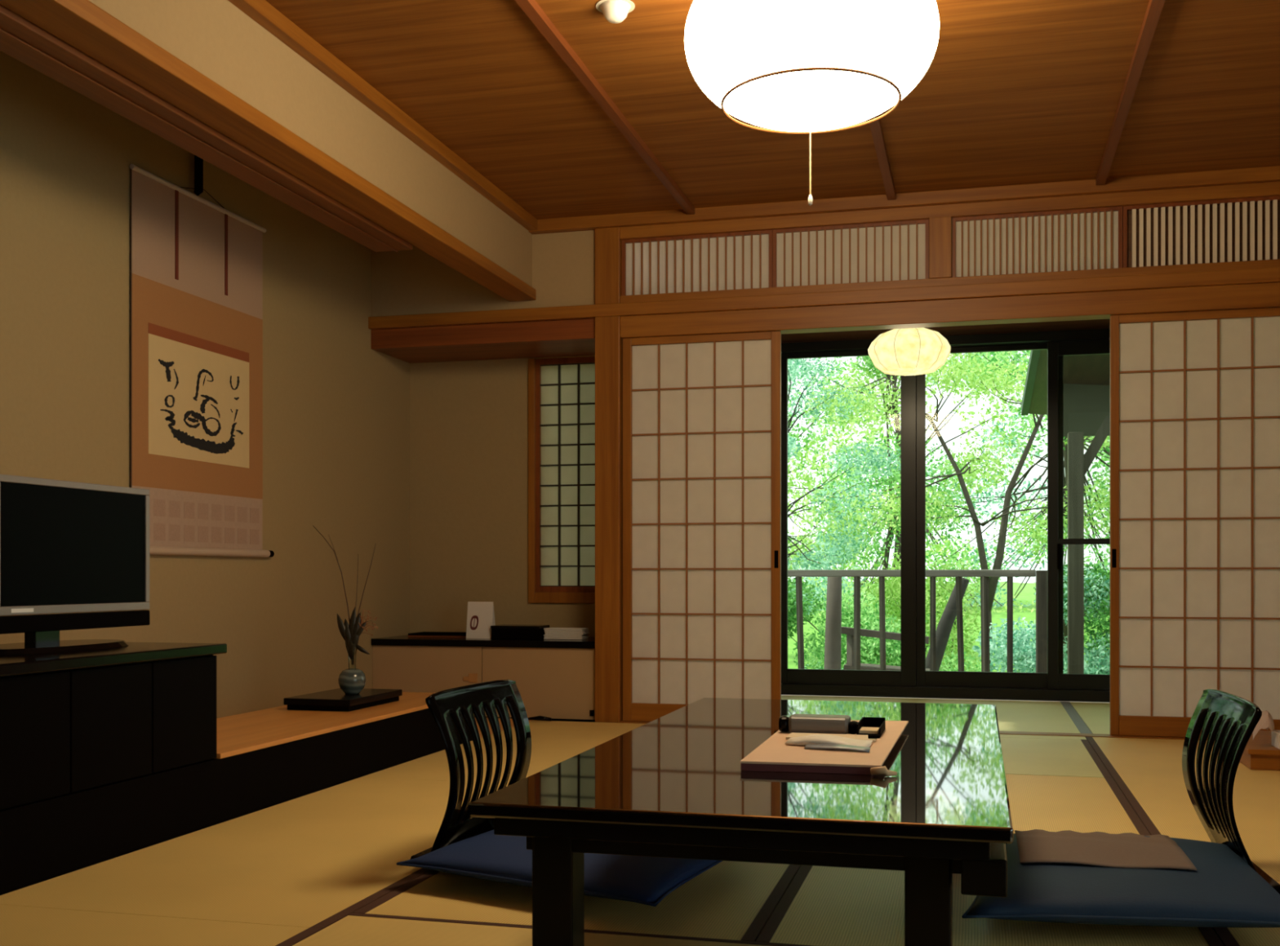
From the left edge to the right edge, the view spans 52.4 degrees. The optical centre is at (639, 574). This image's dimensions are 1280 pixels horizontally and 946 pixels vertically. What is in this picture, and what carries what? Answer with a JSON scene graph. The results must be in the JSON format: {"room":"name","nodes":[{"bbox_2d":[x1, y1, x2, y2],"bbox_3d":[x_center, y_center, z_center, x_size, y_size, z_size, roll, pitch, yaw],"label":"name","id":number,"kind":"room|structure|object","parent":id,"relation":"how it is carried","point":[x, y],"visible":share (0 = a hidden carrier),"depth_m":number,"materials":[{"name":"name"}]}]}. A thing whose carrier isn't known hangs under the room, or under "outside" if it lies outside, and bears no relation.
{"room":"traditional dwelling","nodes":[
{"label":"traditional dwelling","id":0,"kind":"room"},
{"bbox_2d":[0,50,409,718],"bbox_3d":[-2.240,-0.595,3.112,0.100,2.670,8.100,0,0,15],"label":"wall","id":1,"kind":"structure","parent":0,"point":[336,407],"depth_m":5.25,"materials":[{"name":"beige paint"}]},
{"bbox_2d":[371,318,595,363],"bbox_3d":[-0.709,-1.163,6.498,1.165,0.095,0.456,0,0,15],"label":"trim","id":2,"kind":"structure","parent":1,"relation":"attached to","point":[572,337],"depth_m":6.35,"materials":[{"name":"brown wood"}]},
{"bbox_2d":[88,0,532,287],"bbox_3d":[-1.499,-1.645,2.604,0.090,0.570,7.488,0,0,15],"label":"wall","id":3,"kind":"structure","parent":0,"point":[215,38],"depth_m":4.19,"materials":[{"name":"paint"}]},
{"bbox_2d":[0,4,412,252],"bbox_3d":[-1.786,-1.306,2.111,0.162,0.033,6.390,0,0,15],"label":"trim","id":4,"kind":"structure","parent":3,"relation":"attached to","point":[20,39],"depth_m":3.74,"materials":[{"name":"brown wood"}]},
{"bbox_2d":[0,0,536,302],"bbox_3d":[-1.501,-1.336,2.603,0.137,0.052,7.486,0,0,15],"label":"ceiling beam","id":5,"kind":"structure","parent":3,"relation":"attached to","point":[82,24],"depth_m":3.80,"materials":[{"name":"brown wood"}]},
{"bbox_2d":[227,0,537,231],"bbox_3d":[-1.438,-1.655,2.572,0.046,0.051,7.458,0,0,15],"label":"trim","id":6,"kind":"structure","parent":3,"relation":"attached to","point":[261,11],"depth_m":4.50,"materials":[{"name":"brown wood"}]},
{"bbox_2d":[371,230,595,316],"bbox_3d":[1.345,-1.573,5.781,5.500,0.613,0.090,0,0,15],"label":"wall","id":7,"kind":"structure","parent":0,"point":[406,282],"depth_m":6.30,"materials":[{"name":"paint"}]},
{"bbox_2d":[595,226,622,722],"bbox_3d":[-0.139,-0.448,6.150,0.120,2.355,0.120,0,0,15],"label":"trim","id":8,"kind":"structure","parent":7,"relation":"attached to","point":[608,243],"depth_m":6.09,"materials":[{"name":"brown wood"}]},
{"bbox_2d":[622,230,773,295],"bbox_3d":[0.263,-1.438,6.034,0.712,0.267,0.030,0,0,15],"label":"window","id":9,"kind":"structure","parent":7,"relation":"in","point":[740,260],"depth_m":6.03,"materials":[{"name":"brown wood"}]},
{"bbox_2d":[368,267,1279,329],"bbox_3d":[1.335,-1.239,5.745,5.500,0.058,0.084,0,0,15],"label":"trim","id":10,"kind":"structure","parent":7,"relation":"attached to","point":[1267,275],"depth_m":5.82,"materials":[{"name":"brown wood"}]},
{"bbox_2d":[773,219,928,287],"bbox_3d":[0.946,-1.438,5.857,0.696,0.267,0.030,0,0,15],"label":"window","id":11,"kind":"structure","parent":7,"relation":"in","point":[898,251],"depth_m":5.85,"materials":[{"name":"brown wood"}]},
{"bbox_2d":[528,165,1279,234],"bbox_3d":[1.733,-1.653,5.604,4.660,0.056,0.054,0,0,15],"label":"trim","id":12,"kind":"structure","parent":7,"relation":"attached to","point":[1268,174],"depth_m":5.71,"materials":[{"name":"brown wood"}]},
{"bbox_2d":[928,216,951,278],"bbox_3d":[1.330,-1.438,5.756,0.095,0.267,0.085,0,0,15],"label":"trim","id":13,"kind":"structure","parent":7,"relation":"attached to","point":[940,228],"depth_m":5.71,"materials":[{"name":"brown wood"}]},
{"bbox_2d":[619,182,1279,239],"bbox_3d":[1.958,-1.601,5.596,4.220,0.058,0.080,0,0,15],"label":"trim","id":14,"kind":"structure","parent":7,"relation":"attached to","point":[1270,188],"depth_m":5.70,"materials":[{"name":"brown wood"}]},
{"bbox_2d":[619,258,1279,303],"bbox_3d":[1.958,-1.286,5.596,4.220,0.037,0.080,0,0,15],"label":"trim","id":15,"kind":"structure","parent":7,"relation":"attached to","point":[1264,264],"depth_m":5.70,"materials":[{"name":"brown wood"}]},
{"bbox_2d":[620,282,1279,338],"bbox_3d":[1.962,-1.160,5.611,4.220,0.100,0.108,0,0,15],"label":"lintel beam","id":16,"kind":"structure","parent":7,"relation":"attached to","point":[1095,305],"depth_m":5.71,"materials":[{"name":"brown wood"}]},
{"bbox_2d":[951,206,1122,277],"bbox_3d":[1.721,-1.438,5.656,0.708,0.267,0.030,0,0,15],"label":"transom panel","id":17,"kind":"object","parent":7,"relation":"in","point":[1082,239],"depth_m":5.65,"materials":[{"name":"brown wood"}]},
{"bbox_2d":[1122,195,1279,267],"bbox_3d":[2.433,-1.438,5.471,0.758,0.267,0.030,0,0,15],"label":"window","id":18,"kind":"structure","parent":7,"relation":"in","point":[1240,229],"depth_m":5.48,"materials":[{"name":"brown wood"}]},
{"bbox_2d":[409,355,595,636],"bbox_3d":[-0.522,-0.335,6.550,1.500,2.150,0.462,0,0,15],"label":"wall niche","id":19,"kind":"object","parent":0,"point":[468,420],"visible":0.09,"depth_m":6.78,"materials":[{"name":"beige paint"}]},
{"bbox_2d":[528,356,595,603],"bbox_3d":[-0.266,-0.482,6.652,0.615,1.255,0.095,0,0,15],"label":"window","id":20,"kind":"structure","parent":19,"relation":"attached to","point":[562,391],"depth_m":6.68,"materials":[{"name":"brown wood"}]},
{"bbox_2d":[475,717,533,737],"bbox_3d":[-1.850,0.660,2.705,0.860,0.140,7.508,0,0,15],"label":"floor","id":21,"kind":"structure","parent":0,"point":[511,719],"depth_m":5.94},
{"bbox_2d":[0,641,226,809],"bbox_3d":[-1.624,0.352,2.853,0.520,0.320,1.748,0,0,15],"label":"base cabinet","id":22,"kind":"object","parent":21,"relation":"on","point":[71,722],"visible":0.94,"depth_m":3.13,"materials":[{"name":"black wood"}]},
{"bbox_2d":[0,474,149,655],"bbox_3d":[-1.501,-0.027,3.414,0.250,0.436,0.676,0,0,15],"label":"television","id":23,"kind":"object","parent":22,"relation":"on","point":[68,548],"visible":1,"depth_m":3.40,"materials":[{"name":"black"}]},
{"bbox_2d":[0,708,472,895],"bbox_3d":[-1.784,0.624,2.263,0.510,0.223,6.685,0,0,15],"label":"platform base","id":24,"kind":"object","parent":21,"relation":"attached to","point":[49,838],"depth_m":3.47,"materials":[{"name":"black wood"}]},
{"bbox_2d":[215,692,434,759],"bbox_3d":[-1.178,0.504,4.590,0.515,0.015,1.885,0,0,15],"label":"wooden platform","id":25,"kind":"object","parent":24,"relation":"on","point":[242,733],"depth_m":4.39,"materials":[{"name":"brown wood"}]},
{"bbox_2d":[283,688,402,711],"bbox_3d":[-1.122,0.474,4.948,0.267,0.044,0.445,0,0,15],"label":"display stand","id":26,"kind":"object","parent":25,"relation":"on","point":[335,700],"visible":0.94,"depth_m":4.79,"materials":[{"name":"black paint"}]},
{"bbox_2d":[337,642,365,694],"bbox_3d":[-1.092,0.354,4.932,0.104,0.195,0.104,0,0,15],"label":"flower vase","id":27,"kind":"object","parent":26,"relation":"on","point":[351,681],"visible":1,"depth_m":4.90,"materials":[{"name":"blue ceramic"}]},
{"bbox_2d":[312,525,377,664],"bbox_3d":[-1.124,0.076,4.942,0.284,0.531,0.043,0,0,15],"label":"flower arrangement","id":28,"kind":"object","parent":27,"relation":"in","point":[350,633],"visible":1,"depth_m":4.92,"materials":[{"name":"brown"}]},
{"bbox_2d":[474,716,595,722],"bbox_3d":[0.501,0.863,2.928,5.900,0.255,9.320,0,0,15],"label":"floor","id":29,"kind":"structure","parent":0,"point":[553,719],"depth_m":6.56,"materials":[{"name":"black wood"}]},
{"bbox_2d":[0,904,323,945],"bbox_3d":[-1.225,0.712,1.790,0.799,0.046,1.749,0,0,15],"label":"mat","id":30,"kind":"object","parent":29,"relation":"on","point":[20,926],"visible":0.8,"depth_m":2.52,"materials":[{"name":"beige wicker"}]},
{"bbox_2d":[0,777,508,928],"bbox_3d":[-0.785,0.712,3.484,0.799,0.046,1.749,0,0,15],"label":"mat","id":31,"kind":"object","parent":29,"relation":"on","point":[313,860],"visible":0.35,"depth_m":3.08,"materials":[{"name":"beige wicker"}]},
{"bbox_2d":[372,644,595,719],"bbox_3d":[-0.711,0.518,6.497,1.158,0.339,0.439,0,0,15],"label":"base cabinet","id":32,"kind":"object","parent":29,"relation":"on","point":[551,682],"visible":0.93,"depth_m":6.26,"materials":[{"name":"beige paint"}]},
{"bbox_2d":[371,635,595,648],"bbox_3d":[-0.711,0.332,6.498,1.158,0.032,0.454,0,0,15],"label":"wall shelf","id":33,"kind":"object","parent":32,"relation":"on","point":[403,640],"visible":0.63,"depth_m":6.30,"materials":[{"name":"black paint"}]},
{"bbox_2d":[408,631,466,637],"bbox_3d":[-0.996,0.307,6.664,0.325,0.018,0.200,0,0,15],"label":"flat tray","id":34,"kind":"object","parent":33,"relation":"on","point":[433,634],"visible":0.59,"depth_m":6.58,"materials":[{"name":"brown wood"}]},
{"bbox_2d":[466,601,495,638],"bbox_3d":[-0.788,0.225,6.460,0.134,0.182,0.070,0,0,15],"label":"card","id":35,"kind":"object","parent":33,"relation":"on","point":[480,615],"visible":0.98,"depth_m":6.44,"materials":[{"name":"white"}]},
{"bbox_2d":[490,624,549,639],"bbox_3d":[-0.592,0.283,6.435,0.252,0.066,0.166,0,0,15],"label":"box","id":36,"kind":"object","parent":33,"relation":"on","point":[500,631],"visible":0.9,"depth_m":6.36,"materials":[{"name":"black wood"}]},
{"bbox_2d":[543,627,589,639],"bbox_3d":[-0.359,0.288,6.374,0.204,0.053,0.114,0,0,15],"label":"napkin stack","id":37,"kind":"object","parent":33,"relation":"on","point":[572,633],"visible":1,"depth_m":6.33,"materials":[{"name":"white"}]},
{"bbox_2d":[361,720,646,783],"bbox_3d":[-0.341,0.712,5.197,0.799,0.046,1.789,0,0,15],"label":"mat","id":38,"kind":"object","parent":29,"relation":"on","point":[553,742],"visible":0.25,"depth_m":5.13,"materials":[{"name":"beige wicker"}]},
{"bbox_2d":[292,912,813,945],"bbox_3d":[0.116,0.712,2.021,1.677,0.046,0.867,0,0,15],"label":"mat","id":39,"kind":"object","parent":29,"relation":"on","point":[356,929],"visible":1,"depth_m":2.48,"materials":[{"name":"beige wicker"}]},
{"bbox_2d":[469,697,1013,945],"bbox_3d":[0.338,0.514,2.673,0.782,0.348,1.715,0,0,15],"label":"table","id":40,"kind":"object","parent":39,"relation":"on","point":[674,784],"visible":0.98,"depth_m":1.99,"materials":[{"name":"black wood"}]},
{"bbox_2d":[740,720,908,776],"bbox_3d":[0.389,0.330,2.554,0.270,0.019,0.721,0,0,15],"label":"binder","id":41,"kind":"object","parent":40,"relation":"on","point":[773,754],"visible":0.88,"depth_m":2.29,"materials":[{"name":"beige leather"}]},
{"bbox_2d":[778,713,857,733],"bbox_3d":[0.366,0.305,2.663,0.157,0.034,0.075,0,0,15],"label":"case","id":42,"kind":"object","parent":41,"relation":"on","point":[797,722],"visible":0.94,"depth_m":2.63,"materials":[{"name":"grey plastic"}]},
{"bbox_2d":[785,734,872,752],"bbox_3d":[0.353,0.315,2.442,0.162,0.014,0.135,0,0,15],"label":"booklet","id":43,"kind":"object","parent":41,"relation":"on","point":[811,741],"visible":1,"depth_m":2.44,"materials":[{"name":"white"}]},
{"bbox_2d":[786,732,879,742],"bbox_3d":[0.383,0.316,2.561,0.181,0.012,0.075,0,0,15],"label":"pad","id":44,"kind":"object","parent":41,"relation":"on","point":[868,737],"visible":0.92,"depth_m":2.57,"materials":[{"name":"beige"}]},
{"bbox_2d":[856,716,885,737],"bbox_3d":[0.473,0.310,2.656,0.047,0.024,0.140,0,0,15],"label":"tray","id":45,"kind":"object","parent":41,"relation":"on","point":[866,725],"visible":0.96,"depth_m":2.67,"materials":[{"name":"black wood"}]},
{"bbox_2d":[352,860,801,941],"bbox_3d":[0.031,0.712,3.386,0.827,0.046,1.727,0,0,15],"label":"mat","id":46,"kind":"object","parent":29,"relation":"on","point":[735,900],"visible":0.16,"depth_m":2.72,"materials":[{"name":"beige wicker"}]},
{"bbox_2d":[409,680,531,859],"bbox_3d":[-0.241,0.475,3.151,0.472,0.407,0.509,0,0,18],"label":"chair","id":47,"kind":"object","parent":46,"relation":"on","point":[448,707],"visible":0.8,"depth_m":3.17,"materials":[{"name":"black paint"}]},
{"bbox_2d":[396,829,723,906],"bbox_3d":[-0.131,0.633,2.942,0.698,0.059,0.631,0,0,28],"label":"floor cushion","id":48,"kind":"object","parent":47,"relation":"on","point":[645,880],"visible":0.52,"depth_m":2.75,"materials":[{"name":"blue fabric"}]},
{"bbox_2d":[618,720,1208,740],"bbox_3d":[1.613,0.709,5.661,3.520,0.043,0.090,0,0,15],"label":"trim","id":49,"kind":"structure","parent":29,"relation":"on","point":[620,722],"depth_m":5.58,"materials":[{"name":"brown wood"}]},
{"bbox_2d":[622,331,781,721],"bbox_3d":[0.282,-0.211,6.024,0.744,1.795,0.032,0,0,15],"label":"door","id":50,"kind":"structure","parent":49,"relation":"on","point":[702,413],"depth_m":6.03,"materials":[{"name":"brown wood"}]},
{"bbox_2d":[1110,307,1279,737],"bbox_3d":[2.370,-0.211,5.482,0.734,1.795,0.032,0,0,15],"label":"door","id":51,"kind":"structure","parent":49,"relation":"on","point":[1195,396],"depth_m":5.49,"materials":[{"name":"brown wood"}]},
{"bbox_2d":[781,695,1092,733],"bbox_3d":[1.165,0.712,6.594,2.022,0.046,1.487,0,0,15],"label":"mat","id":52,"kind":"object","parent":29,"relation":"on","point":[1056,717],"visible":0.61,"depth_m":6.53,"materials":[{"name":"beige wicker"}]},
{"bbox_2d":[755,773,1224,945],"bbox_3d":[0.911,0.712,3.431,0.847,0.046,2.257,0,0,15],"label":"mat","id":53,"kind":"object","parent":29,"relation":"on","point":[821,905],"visible":0.33,"depth_m":2.70,"materials":[{"name":"beige wicker"}]},
{"bbox_2d":[961,833,1279,927],"bbox_3d":[0.992,0.624,2.692,0.625,0.076,0.795,0,0,15],"label":"floor cushion","id":54,"kind":"object","parent":53,"relation":"on","point":[1224,891],"visible":0.64,"depth_m":2.44,"materials":[{"name":"blue fabric"}]},
{"bbox_2d":[1014,829,1196,870],"bbox_3d":[0.995,0.595,2.829,0.336,0.028,0.446,0,0,15],"label":"folded cloth","id":55,"kind":"object","parent":54,"relation":"on","point":[1125,850],"visible":1,"depth_m":2.75,"materials":[{"name":"brown fabric"}]},
{"bbox_2d":[1182,688,1279,893],"bbox_3d":[1.154,0.475,2.959,0.472,0.407,0.509,0,0,12],"label":"chair","id":56,"kind":"object","parent":53,"relation":"on","point":[1229,720],"visible":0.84,"depth_m":2.93,"materials":[{"name":"black paint"}]},
{"bbox_2d":[1000,733,1086,739],"bbox_3d":[1.472,0.713,5.595,0.847,0.045,0.107,0,0,15],"label":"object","id":57,"kind":"object","parent":29,"relation":"on","point":[1001,735],"visible":0.14,"depth_m":5.54,"materials":[{"name":"beige wicker"}]},
{"bbox_2d":[1000,737,1111,777],"bbox_3d":[1.326,0.712,5.033,0.847,0.046,1.047,0,0,15],"label":"mat","id":58,"kind":"object","parent":29,"relation":"on","point":[1021,756],"visible":0.36,"depth_m":4.88,"materials":[{"name":"beige wicker"}]},
{"bbox_2d":[1070,702,1110,733],"bbox_3d":[3.164,0.713,6.075,2.102,0.045,1.481,0,0,15],"label":"mat","id":59,"kind":"object","parent":29,"relation":"on","point":[1096,716],"visible":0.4,"depth_m":6.37,"materials":[{"name":"beige wicker"}]},
{"bbox_2d":[1085,736,1279,881],"bbox_3d":[1.994,0.712,4.152,0.882,0.046,2.637,0,0,15],"label":"mat","id":60,"kind":"object","parent":29,"relation":"on","point":[1148,772],"visible":0.45,"depth_m":4.07,"materials":[{"name":"beige wicker"}]},
{"bbox_2d":[1240,730,1279,770],"bbox_3d":[2.526,0.652,4.810,0.625,0.072,0.620,0,0,15],"label":"wooden stand","id":61,"kind":"object","parent":60,"relation":"on","point":[1259,753],"visible":0.47,"depth_m":4.60,"materials":[{"name":"brown wood"}]},
{"bbox_2d":[1252,710,1274,740],"bbox_3d":[2.222,0.536,4.651,0.078,0.105,0.092,0,0,15],"label":"crumpled cloth","id":62,"kind":"object","parent":61,"relation":"on","point":[1266,722],"visible":0.65,"depth_m":4.62,"materials":[{"name":"grey"}]},
{"bbox_2d":[1271,729,1279,749],"bbox_3d":[2.378,0.588,4.611,0.232,0.056,0.120,0,0,15],"label":"tissue box","id":63,"kind":"object","parent":61,"relation":"on","point":[1276,734],"visible":0.8,"depth_m":4.63,"materials":[{"name":"white"}]},
{"bbox_2d":[1212,880,1279,945],"bbox_3d":[1.550,0.712,2.439,0.882,0.046,0.897,0,0,15],"label":"mat","id":64,"kind":"object","parent":29,"relation":"on","point":[1228,936],"visible":0.18,"depth_m":2.48,"materials":[{"name":"beige wicker"}]},
{"bbox_2d":[265,0,1279,219],"bbox_3d":[0.838,-1.720,1.998,4.780,0.080,7.688,0,0,15],"label":"ceiling","id":65,"kind":"structure","parent":0,"point":[1011,92],"depth_m":4.59,"materials":[{"name":"brown wood"}]},
{"bbox_2d":[515,0,694,214],"bbox_3d":[-0.699,-1.667,2.365,0.036,0.029,7.428,0,0,15],"label":"trim","id":66,"kind":"structure","parent":65,"relation":"attached to","point":[531,9],"depth_m":4.48,"materials":[{"name":"brown wood"}]},
{"bbox_2d":[595,0,635,23],"bbox_3d":[-0.073,-1.657,3.841,0.116,0.045,0.116,0,0,15],"label":"smoke detector","id":67,"kind":"object","parent":65,"relation":"attached to","point":[615,11],"visible":1,"depth_m":3.82,"materials":[{"name":"white plastic"}]},
{"bbox_2d":[684,0,939,205],"bbox_3d":[0.449,-1.323,3.427,0.664,0.703,0.664,0,0,15],"label":"ceiling lamp","id":68,"kind":"object","parent":65,"relation":"hanging from","point":[810,67],"visible":1,"depth_m":3.24,"materials":[{"name":"white glass"}]},
{"bbox_2d":[868,114,896,199],"bbox_3d":[0.177,-1.667,2.138,0.036,0.029,7.428,0,0,15],"label":"trim","id":69,"kind":"structure","parent":65,"relation":"attached to","point":[876,128],"depth_m":5.16,"materials":[{"name":"brown wood"}]},
{"bbox_2d":[1095,0,1164,185],"bbox_3d":[1.020,-1.667,1.919,0.036,0.029,7.428,0,0,15],"label":"trim","id":70,"kind":"structure","parent":65,"relation":"attached to","point":[1154,8],"depth_m":4.38,"materials":[{"name":"brown wood"}]},
{"bbox_2d":[781,319,1110,343],"bbox_3d":[2.404,-1.490,7.176,4.150,0.360,0.100,0,0,15],"label":"wall","id":71,"kind":"structure","parent":0,"point":[1098,323],"depth_m":7.26,"materials":[{"name":"brown wood"}]},
{"bbox_2d":[781,328,1110,702],"bbox_3d":[2.055,-0.320,7.226,3.450,2.020,0.140,0,0,15],"label":"window frame","id":72,"kind":"structure","parent":71,"relation":"in","point":[913,680],"depth_m":7.34,"materials":[{"name":"brown metal"}]},
{"bbox_2d":[781,694,1110,702],"bbox_3d":[2.224,0.830,8.174,7.000,0.080,1.700,0,0,15],"label":"floor","id":73,"kind":"structure","parent":0,"point":[781,695],"depth_m":8.31,"materials":[{"name":"beige wood"}]},
{"bbox_2d":[1035,570,1047,672],"bbox_3d":[2.726,0.380,8.797,0.090,0.820,0.100,0,0,15],"label":"railing post","id":74,"kind":"object","parent":73,"relation":"on","point":[1041,575],"visible":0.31,"depth_m":8.75,"materials":[{"name":"grey wood"}]},
{"bbox_2d":[787,569,1035,671],"bbox_3d":[0.899,0.353,9.271,3.684,0.776,0.057,0,0,15],"label":"veranda railing","id":75,"kind":"object","parent":74,"relation":"attached to","point":[984,575],"visible":0.36,"depth_m":8.97,"materials":[{"name":"wood"}]},
{"bbox_3d":[2.179,-1.640,6.448,4.220,0.060,1.622,0,0,15],"label":"ceiling","id":76,"kind":"structure","parent":0,"visible":0},
{"bbox_2d":[867,327,951,375],"bbox_3d":[1.400,-1.328,6.765,0.422,0.564,0.431,0,0,15],"label":"paper lantern","id":77,"kind":"object","parent":76,"relation":"hanging from","point":[905,351],"visible":0.94,"depth_m":6.62,"materials":[{"name":"yellow paper"}]},
{"label":"outside","id":78,"kind":"structure","parent":0,"visible":0},
{"bbox_2d":[787,581,1110,672],"bbox_3d":[5.624,0.882,21.682,28.000,1.415,26.000,0,0,15],"label":"ground","id":79,"kind":"structure","parent":78,"point":[1027,593],"depth_m":17.26,"materials":[{"name":"green plant"}]},
{"bbox_2d":[787,577,823,638],"bbox_3d":[0.740,0.714,10.995,1.645,1.458,0.611,0,0,-14],"label":"shrub","id":80,"kind":"object","parent":79,"relation":"on","point":[792,606],"visible":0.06,"depth_m":11.02,"materials":[{"name":"green plant"}]},
{"bbox_2d":[787,443,850,584],"bbox_3d":[0.606,-1.458,14.876,3.624,4.704,2.921,0,0,10],"label":"tree","id":81,"kind":"object","parent":79,"relation":"on","point":[804,475],"visible":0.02,"depth_m":14.05,"materials":[{"name":"green plant"}]},
{"bbox_2d":[823,577,841,669],"bbox_3d":[1.427,0.780,9.703,0.157,1.622,0.149,0,0,15],"label":"trunk","id":82,"kind":"object","parent":79,"relation":"on","point":[833,642],"visible":0.42,"depth_m":9.66,"materials":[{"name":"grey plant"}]},
{"bbox_2d":[787,358,900,669],"bbox_3d":[1.264,-1.132,12.426,2.585,4.647,2.136,0,0,15],"label":"tree","id":83,"kind":"object","parent":79,"relation":"on","point":[793,371],"visible":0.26,"depth_m":12.20,"materials":[{"name":"green plant"}]},
{"bbox_2d":[787,357,900,608],"bbox_3d":[2.008,-3.006,21.647,4.817,8.140,3.628,0,0,15],"label":"tree","id":84,"kind":"object","parent":79,"relation":"on","point":[806,440],"visible":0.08,"depth_m":21.14,"materials":[{"name":"green plant"}]},
{"bbox_2d":[790,585,981,671],"bbox_3d":[2.113,0.742,10.979,1.598,1.302,0.993,0,0,31],"label":"shrub","id":85,"kind":"object","parent":79,"relation":"on","point":[869,646],"visible":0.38,"depth_m":10.93,"materials":[{"name":"green plant"}]},
{"bbox_2d":[841,626,929,671],"bbox_3d":[1.879,0.963,9.934,0.655,1.135,0.375,0,0,15],"label":"garden bench","id":86,"kind":"object","parent":79,"relation":"on","point":[849,631],"visible":0.2,"depth_m":9.82,"materials":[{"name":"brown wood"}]},
{"bbox_2d":[804,355,983,658],"bbox_3d":[2.418,-1.325,13.342,2.178,4.631,1.290,0,0,-1],"label":"tree","id":87,"kind":"object","parent":79,"relation":"on","point":[889,540],"visible":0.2,"depth_m":13.29,"materials":[{"name":"green plant"}]},
{"bbox_2d":[787,351,1036,616],"bbox_3d":[3.980,-3.059,19.702,4.752,8.605,3.793,0,0,18],"label":"tree","id":88,"kind":"object","parent":79,"relation":"on","point":[896,554],"visible":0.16,"depth_m":19.59,"materials":[{"name":"green plant"}]},
{"bbox_2d":[860,555,981,671],"bbox_3d":[2.522,0.561,11.658,1.134,1.463,0.943,0,0,15],"label":"shrub","id":89,"kind":"object","parent":79,"relation":"on","point":[890,593],"visible":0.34,"depth_m":11.60,"materials":[{"name":"green plant"}]},
{"bbox_2d":[925,577,969,671],"bbox_3d":[2.312,0.735,10.218,0.555,1.443,0.165,0,0,23],"label":"log","id":90,"kind":"object","parent":79,"relation":"on","point":[946,622],"visible":0.42,"depth_m":10.14,"materials":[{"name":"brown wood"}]},
{"bbox_2d":[791,352,1110,669],"bbox_3d":[3.106,-1.339,12.179,4.038,5.160,2.507,0,0,10],"label":"tree","id":91,"kind":"object","parent":79,"relation":"on","point":[993,581],"visible":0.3,"depth_m":12.00,"materials":[{"name":"green plant"}]},
{"bbox_2d":[925,350,1110,657],"bbox_3d":[4.556,-1.870,13.867,3.734,5.530,2.490,0,0,15],"label":"tree","id":92,"kind":"object","parent":79,"relation":"on","point":[992,359],"visible":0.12,"depth_m":13.76,"materials":[{"name":"green plant"}]},
{"bbox_2d":[925,351,1110,608],"bbox_3d":[6.537,-3.110,20.464,4.982,8.409,3.502,0,0,15],"label":"tree","id":93,"kind":"object","parent":79,"relation":"on","point":[1033,491],"visible":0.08,"depth_m":20.47,"materials":[{"name":"green plant"}]},
{"bbox_2d":[972,566,1110,674],"bbox_3d":[3.365,0.663,10.422,1.377,1.460,1.082,0,0,15],"label":"shrub","id":94,"kind":"object","parent":79,"relation":"on","point":[1024,653],"visible":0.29,"depth_m":10.31,"materials":[{"name":"green plant"}]},
{"bbox_2d":[1033,560,1110,656],"bbox_3d":[3.956,0.604,10.514,1.493,1.477,0.946,0,0,19],"label":"shrub","id":95,"kind":"object","parent":79,"relation":"on","point":[1107,624],"visible":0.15,"depth_m":10.48,"materials":[{"name":"green plant"}]},
{"bbox_2d":[1065,436,1110,580],"bbox_3d":[8.521,-3.017,18.326,5.124,8.257,3.757,0,0,15],"label":"tree","id":96,"kind":"object","parent":79,"relation":"on","point":[1100,462],"visible":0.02,"depth_m":18.22,"materials":[{"name":"green plant"}]},
{"bbox_2d":[1085,435,1110,525],"bbox_3d":[5.662,-0.897,11.483,3.573,4.104,2.882,0,0,35],"label":"tree","id":97,"kind":"object","parent":79,"relation":"on","point":[1099,455],"visible":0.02,"depth_m":12.44,"materials":[{"name":"green plant"}]},
{"bbox_3d":[-1.906,-1.895,2.709,0.750,0.070,7.488,0,0,15],"label":"ceiling","id":98,"kind":"structure","parent":0,"visible":0},
{"bbox_2d":[193,155,203,195],"bbox_3d":[-1.682,-1.650,4.953,0.034,0.416,0.031,0,0,31],"label":"hanger","id":99,"kind":"object","parent":98,"relation":"hanging from","point":[198,162],"visible":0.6,"depth_m":4.94,"materials":[{"name":"black metal"}]},
{"bbox_2d":[129,164,274,557],"bbox_3d":[-1.673,-0.777,5.038,0.032,1.409,0.931,0,0,15],"label":"scroll","id":100,"kind":"object","parent":99,"relation":"hanging from","point":[197,264],"visible":0.95,"depth_m":4.97,"materials":[{"name":"brown"}]},
{"bbox_2d":[148,333,248,468],"bbox_3d":[-1.686,-0.652,5.006,0.002,0.433,0.669,0,0,15],"label":"painting","id":101,"kind":"object","parent":100,"relation":"attached to","point":[198,392],"depth_m":4.97,"materials":[{"name":"beige"}]},
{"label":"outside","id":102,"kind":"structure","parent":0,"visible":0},
{"bbox_2d":[1021,349,1110,674],"bbox_3d":[3.807,-0.560,8.863,2.280,3.900,1.385,0,0,15],"label":"neighbouring wing","id":103,"kind":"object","parent":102,"point":[1086,378],"visible":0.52,"depth_m":8.85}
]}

